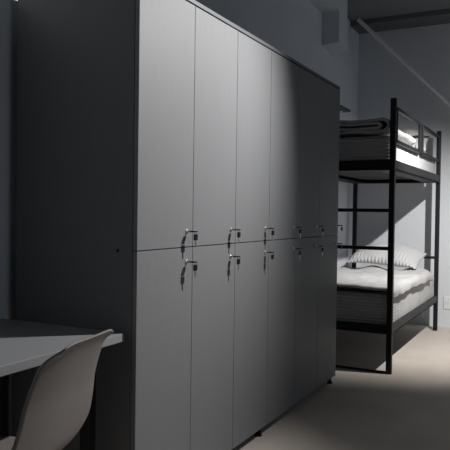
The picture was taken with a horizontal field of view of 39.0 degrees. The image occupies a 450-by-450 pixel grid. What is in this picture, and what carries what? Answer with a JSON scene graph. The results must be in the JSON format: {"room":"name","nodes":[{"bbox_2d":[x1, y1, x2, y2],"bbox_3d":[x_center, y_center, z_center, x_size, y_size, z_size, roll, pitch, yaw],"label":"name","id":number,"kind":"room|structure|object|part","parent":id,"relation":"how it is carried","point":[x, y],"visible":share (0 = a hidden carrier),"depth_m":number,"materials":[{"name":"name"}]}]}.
{"room":"dormitory","nodes":[
{"label":"dormitory","id":0,"kind":"room"},
{"bbox_2d":[0,0,358,436],"bbox_3d":[-0.604,-0.509,3.259,0.150,3.200,8.930,1,1,28],"label":"wall","id":1,"kind":"structure","parent":0,"point":[292,27],"depth_m":4.59,"materials":[{"name":"paint"}]},
{"bbox_2d":[308,0,347,16],"bbox_3d":[-0.671,-2.017,2.721,0.164,0.166,7.650,1,1,28],"label":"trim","id":2,"kind":"structure","parent":1,"relation":"attached to","point":[325,6],"depth_m":5.79,"materials":[{"name":"paint"}]},
{"bbox_2d":[322,11,346,56],"bbox_3d":[1.049,-1.806,6.028,0.164,0.344,0.300,1,1,28],"label":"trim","id":3,"kind":"structure","parent":1,"relation":"attached to","point":[334,24],"depth_m":5.92,"materials":[{"name":"paint"}]},
{"bbox_2d":[340,105,350,112],"bbox_3d":[0.928,-1.008,5.763,0.229,0.158,0.700,1,1,28],"label":"wall shelf","id":4,"kind":"object","parent":1,"relation":"attached to","point":[342,108],"visible":0.17,"depth_m":5.92,"materials":[{"name":"grey"}]},
{"bbox_2d":[232,323,449,449],"bbox_3d":[1.336,1.188,2.268,4.579,0.100,8.930,1,1,28],"label":"floor","id":5,"kind":"structure","parent":0,"point":[408,408],"depth_m":3.89,"materials":[{"name":"concrete"}]},
{"bbox_2d":[0,329,113,449],"bbox_3d":[-0.628,0.711,1.845,0.550,0.823,0.435,1,1,17],"label":"shell chair","id":6,"kind":"object","parent":5,"relation":"on","point":[57,404],"visible":1,"depth_m":1.72,"materials":[{"name":"grey plastic"}]},
{"bbox_2d":[0,318,123,449],"bbox_3d":[-0.990,0.753,1.740,0.600,0.726,1.550,1,1,28],"label":"desk","id":7,"kind":"object","parent":5,"relation":"on","point":[24,345],"visible":0.66,"depth_m":2.24,"materials":[{"name":"laminate"}]},
{"bbox_3d":[-0.875,0.755,2.487,0.040,0.696,0.040,1,1,28],"label":"leg","id":8,"kind":"part","parent":7,"relation":"part of","materials":[{"name":"black metal"}]},
{"bbox_3d":[-0.494,0.764,2.288,0.040,0.696,0.040,1,1,28],"label":"leg","id":9,"kind":"part","parent":7,"relation":"part of","materials":[{"name":"black metal"}]},
{"bbox_2d":[15,0,271,449],"bbox_3d":[-0.302,0.087,2.929,0.598,2.030,1.177,1,1,28],"label":"tall cabinet","id":10,"kind":"object","parent":5,"relation":"on","point":[142,124],"visible":1,"depth_m":2.47,"materials":[{"name":"grey laminate"}]},
{"bbox_3d":[-0.582,0.077,2.423,0.571,1.962,0.017,1,1,28],"label":"panel","id":11,"kind":"part","parent":10,"relation":"part of","materials":[{"name":"grey laminate"}]},
{"bbox_3d":[-0.239,0.578,2.461,0.018,0.968,0.389,1,1,28],"label":"door","id":12,"kind":"part","parent":10,"relation":"part of","materials":[{"name":"laminate"}]},
{"bbox_3d":[-0.226,-0.402,2.442,0.018,0.984,0.389,1,1,28],"label":"door","id":13,"kind":"part","parent":10,"relation":"part of","materials":[{"name":"laminate"}]},
{"bbox_2d":[188,261,196,276],"bbox_3d":[-0.134,0.178,2.567,0.040,0.066,0.028,1,1,28],"label":"key","id":14,"kind":"object","parent":10,"relation":"attached to","point":[194,262],"visible":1,"depth_m":2.56,"materials":[{"name":"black metal"}]},
{"bbox_2d":[188,230,197,246],"bbox_3d":[-0.132,0.055,2.565,0.040,0.066,0.028,1,1,28],"label":"key","id":15,"kind":"object","parent":10,"relation":"attached to","point":[196,234],"visible":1,"depth_m":2.56,"materials":[{"name":"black metal"}]},
{"bbox_2d":[140,240,263,250],"bbox_3d":[-0.310,0.082,2.934,0.559,0.018,1.141,1,1,28],"label":"locker door gap","id":16,"kind":"object","parent":10,"relation":"attached to","point":[263,240],"depth_m":2.68,"materials":[{"name":"grey laminate"}]},
{"bbox_3d":[-0.058,0.573,2.809,0.018,0.968,0.389,1,1,28],"label":"door","id":17,"kind":"part","parent":10,"relation":"part of","materials":[{"name":"laminate"}]},
{"bbox_3d":[-0.044,-0.406,2.789,0.018,0.984,0.389,1,1,28],"label":"door","id":18,"kind":"part","parent":10,"relation":"part of","materials":[{"name":"laminate"}]},
{"bbox_3d":[-0.291,-0.919,2.911,0.591,0.018,1.175,1,1,28],"label":"panel","id":19,"kind":"part","parent":10,"relation":"part of","materials":[{"name":"grey laminate"}]},
{"bbox_2d":[232,256,239,269],"bbox_3d":[0.048,0.173,2.915,0.040,0.066,0.028,1,1,28],"label":"key","id":20,"kind":"object","parent":10,"relation":"attached to","point":[238,260],"visible":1,"depth_m":2.91,"materials":[{"name":"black metal"}]},
{"bbox_2d":[232,229,240,242],"bbox_3d":[0.049,0.050,2.913,0.040,0.066,0.028,1,1,28],"label":"key","id":21,"kind":"object","parent":10,"relation":"attached to","point":[238,233],"visible":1,"depth_m":2.90,"materials":[{"name":"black metal"}]},
{"bbox_3d":[0.124,0.569,3.157,0.018,0.968,0.389,1,1,28],"label":"door","id":22,"kind":"part","parent":10,"relation":"part of","materials":[{"name":"laminate"}]},
{"bbox_3d":[0.137,-0.411,3.137,0.018,0.984,0.389,1,1,28],"label":"door","id":23,"kind":"part","parent":10,"relation":"part of","materials":[{"name":"laminate"}]},
{"bbox_2d":[266,227,273,240],"bbox_3d":[0.231,0.046,3.260,0.040,0.066,0.028,1,1,28],"label":"key","id":24,"kind":"object","parent":10,"relation":"attached to","point":[272,231],"visible":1,"depth_m":3.25,"materials":[{"name":"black metal"}]},
{"bbox_2d":[266,251,273,264],"bbox_3d":[0.229,0.169,3.263,0.040,0.066,0.028,1,1,28],"label":"key","id":25,"kind":"object","parent":10,"relation":"attached to","point":[272,255],"visible":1,"depth_m":3.25,"materials":[{"name":"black metal"}]},
{"bbox_2d":[265,46,339,424],"bbox_3d":[0.242,0.073,3.973,0.598,2.030,1.175,1,1,28],"label":"tall cabinet","id":26,"kind":"object","parent":5,"relation":"on","point":[305,105],"visible":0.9,"depth_m":3.73,"materials":[{"name":"laminate"}]},
{"bbox_3d":[0.305,0.564,3.504,0.018,0.968,0.389,1,1,28],"label":"door","id":27,"kind":"part","parent":26,"relation":"part of","materials":[{"name":"laminate"}]},
{"bbox_3d":[0.319,-0.416,3.484,0.018,0.984,0.389,1,1,28],"label":"door","id":28,"kind":"part","parent":26,"relation":"part of","materials":[{"name":"laminate"}]},
{"bbox_3d":[0.253,-0.933,3.954,0.591,0.018,1.175,1,1,28],"label":"panel","id":29,"kind":"part","parent":26,"relation":"part of","materials":[{"name":"grey laminate"}]},
{"bbox_3d":[0.487,0.559,3.852,0.018,0.968,0.389,1,1,28],"label":"door","id":30,"kind":"part","parent":26,"relation":"part of","materials":[{"name":"laminate"}]},
{"bbox_3d":[0.500,-0.420,3.832,0.018,0.984,0.389,1,1,28],"label":"door","id":31,"kind":"part","parent":26,"relation":"part of","materials":[{"name":"laminate"}]},
{"bbox_3d":[0.668,0.555,4.199,0.018,0.968,0.389,1,1,28],"label":"door","id":32,"kind":"part","parent":26,"relation":"part of","materials":[{"name":"laminate"}]},
{"bbox_3d":[0.682,-0.425,4.180,0.018,0.984,0.389,1,1,28],"label":"door","id":33,"kind":"part","parent":26,"relation":"part of","materials":[{"name":"laminate"}]},
{"bbox_2d":[335,98,441,374],"bbox_3d":[1.298,0.064,5.704,0.886,2.006,2.038,1,1,28],"label":"bunk bed","id":34,"kind":"object","parent":5,"relation":"on","point":[391,171],"visible":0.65,"depth_m":4.79,"materials":[{"name":"black metal"}]},
{"bbox_3d":[0.974,-0.465,5.866,0.132,0.075,1.958,1,1,28],"label":"rail","id":35,"kind":"part","parent":34,"relation":"part of","materials":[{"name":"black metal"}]},
{"bbox_3d":[1.385,0.043,6.785,0.040,2.006,0.040,1,1,28],"label":"post","id":36,"kind":"part","parent":34,"relation":"part of","materials":[{"name":"black metal"}]},
{"bbox_3d":[0.835,0.754,4.850,0.806,0.068,0.072,1,1,28],"label":"rail","id":37,"kind":"part","parent":34,"relation":"part of","materials":[{"name":"black metal"}]},
{"bbox_3d":[0.852,-0.446,4.826,0.806,0.075,0.072,1,1,28],"label":"rail","id":38,"kind":"part","parent":34,"relation":"part of","materials":[{"name":"black metal"}]},
{"bbox_2d":[336,276,433,324],"bbox_3d":[1.291,0.610,5.712,0.831,0.235,1.951,1,1,28],"label":"mattress","id":39,"kind":"object","parent":34,"relation":"on","point":[353,304],"visible":0.38,"depth_m":4.82,"materials":[{"name":"grey fabric"}]},
{"bbox_2d":[337,265,432,298],"bbox_3d":[1.237,0.473,5.570,0.866,0.125,1.652,1,1,28],"label":"duvet","id":40,"kind":"object","parent":39,"relation":"on","point":[372,277],"visible":0.7,"depth_m":5.38,"materials":[{"name":"grey fabric"}]},
{"bbox_2d":[346,243,426,268],"bbox_3d":[1.606,0.298,6.336,0.703,0.225,0.425,1,1,31],"label":"pillow","id":41,"kind":"object","parent":40,"relation":"on","point":[404,256],"visible":0.86,"depth_m":6.21,"materials":[{"name":"grey fabric"}]},
{"bbox_2d":[339,136,434,173],"bbox_3d":[1.302,-0.580,5.691,0.819,0.205,1.951,1,1,28],"label":"mattress","id":42,"kind":"object","parent":34,"relation":"on","point":[375,147],"visible":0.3,"depth_m":4.78,"materials":[{"name":"grey fabric"}]},
{"bbox_2d":[339,117,415,145],"bbox_3d":[1.081,-0.742,5.229,0.781,0.128,0.993,1,1,28],"label":"duvet","id":43,"kind":"object","parent":42,"relation":"on","point":[377,126],"visible":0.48,"depth_m":4.75,"materials":[{"name":"grey fabric"}]},
{"bbox_2d":[398,129,429,150],"bbox_3d":[1.681,-0.823,6.161,0.557,0.260,0.438,1,1,22],"label":"pillow","id":44,"kind":"object","parent":42,"relation":"on","point":[414,133],"visible":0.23,"depth_m":6.04,"materials":[{"name":"grey fabric"}]},
{"bbox_3d":[1.758,-0.469,6.561,0.806,0.075,0.072,1,1,28],"label":"rail","id":45,"kind":"part","parent":34,"relation":"part of","materials":[{"name":"black metal"}]},
{"bbox_3d":[1.210,0.085,4.623,0.040,2.006,0.040,1,1,28],"label":"post","id":46,"kind":"part","parent":34,"relation":"part of","materials":[{"name":"black metal"}]},
{"bbox_3d":[1.635,-0.449,5.521,0.132,0.075,1.958,1,1,28],"label":"rail","id":47,"kind":"part","parent":34,"relation":"part of","materials":[{"name":"black metal"}]},
{"bbox_3d":[1.470,-0.741,5.079,0.026,0.265,0.938,1,1,28],"label":"guard rail","id":48,"kind":"part","parent":34,"relation":"part of","materials":[{"name":"black metal"}]},
{"bbox_3d":[1.619,0.751,5.546,0.132,0.068,1.958,1,1,28],"label":"rail","id":49,"kind":"part","parent":34,"relation":"part of","materials":[{"name":"black metal"}]},
{"bbox_3d":[1.931,-0.752,5.962,0.026,0.265,0.895,1,1,28],"label":"guard rail","id":50,"kind":"part","parent":34,"relation":"part of","materials":[{"name":"black metal"}]},
{"bbox_3d":[2.135,0.061,6.394,0.040,2.006,0.040,1,1,28],"label":"post","id":51,"kind":"part","parent":34,"relation":"part of","materials":[{"name":"black metal"}]},
{"bbox_2d":[347,0,449,20],"bbox_3d":[1.381,-2.111,2.201,4.579,0.100,8.930,1,1,28],"label":"ceiling","id":52,"kind":"structure","parent":0,"point":[362,9],"depth_m":6.25,"materials":[{"name":"paint"}]},
{"bbox_2d":[356,23,449,326],"bbox_3d":[3.390,-0.513,6.126,4.279,3.200,0.150,1,1,28],"label":"wall","id":53,"kind":"structure","parent":0,"point":[382,77],"depth_m":6.76,"materials":[{"name":"paint"}]},
{"bbox_2d":[351,9,449,33],"bbox_3d":[3.301,-2.085,5.881,4.279,0.050,0.330,1,1,28],"label":"trim","id":54,"kind":"structure","parent":53,"relation":"attached to","point":[437,17],"depth_m":6.57,"materials":[{"name":"paint"}]},
{"bbox_2d":[357,18,449,106],"bbox_3d":[2.767,-0.520,5.938,3.180,3.210,0.042,1,1,28],"label":"pipe","id":55,"kind":"object","parent":53,"relation":"attached to","point":[412,69],"visible":1,"depth_m":6.41,"materials":[{"name":"grey metal"}]},
{"bbox_2d":[443,296,449,308],"bbox_3d":[2.346,0.810,6.597,0.146,0.133,0.013,1,1,28],"label":"wall socket","id":56,"kind":"object","parent":53,"relation":"attached to","point":[446,298],"visible":1,"depth_m":6.61,"materials":[{"name":"white plastic"}]}
]}

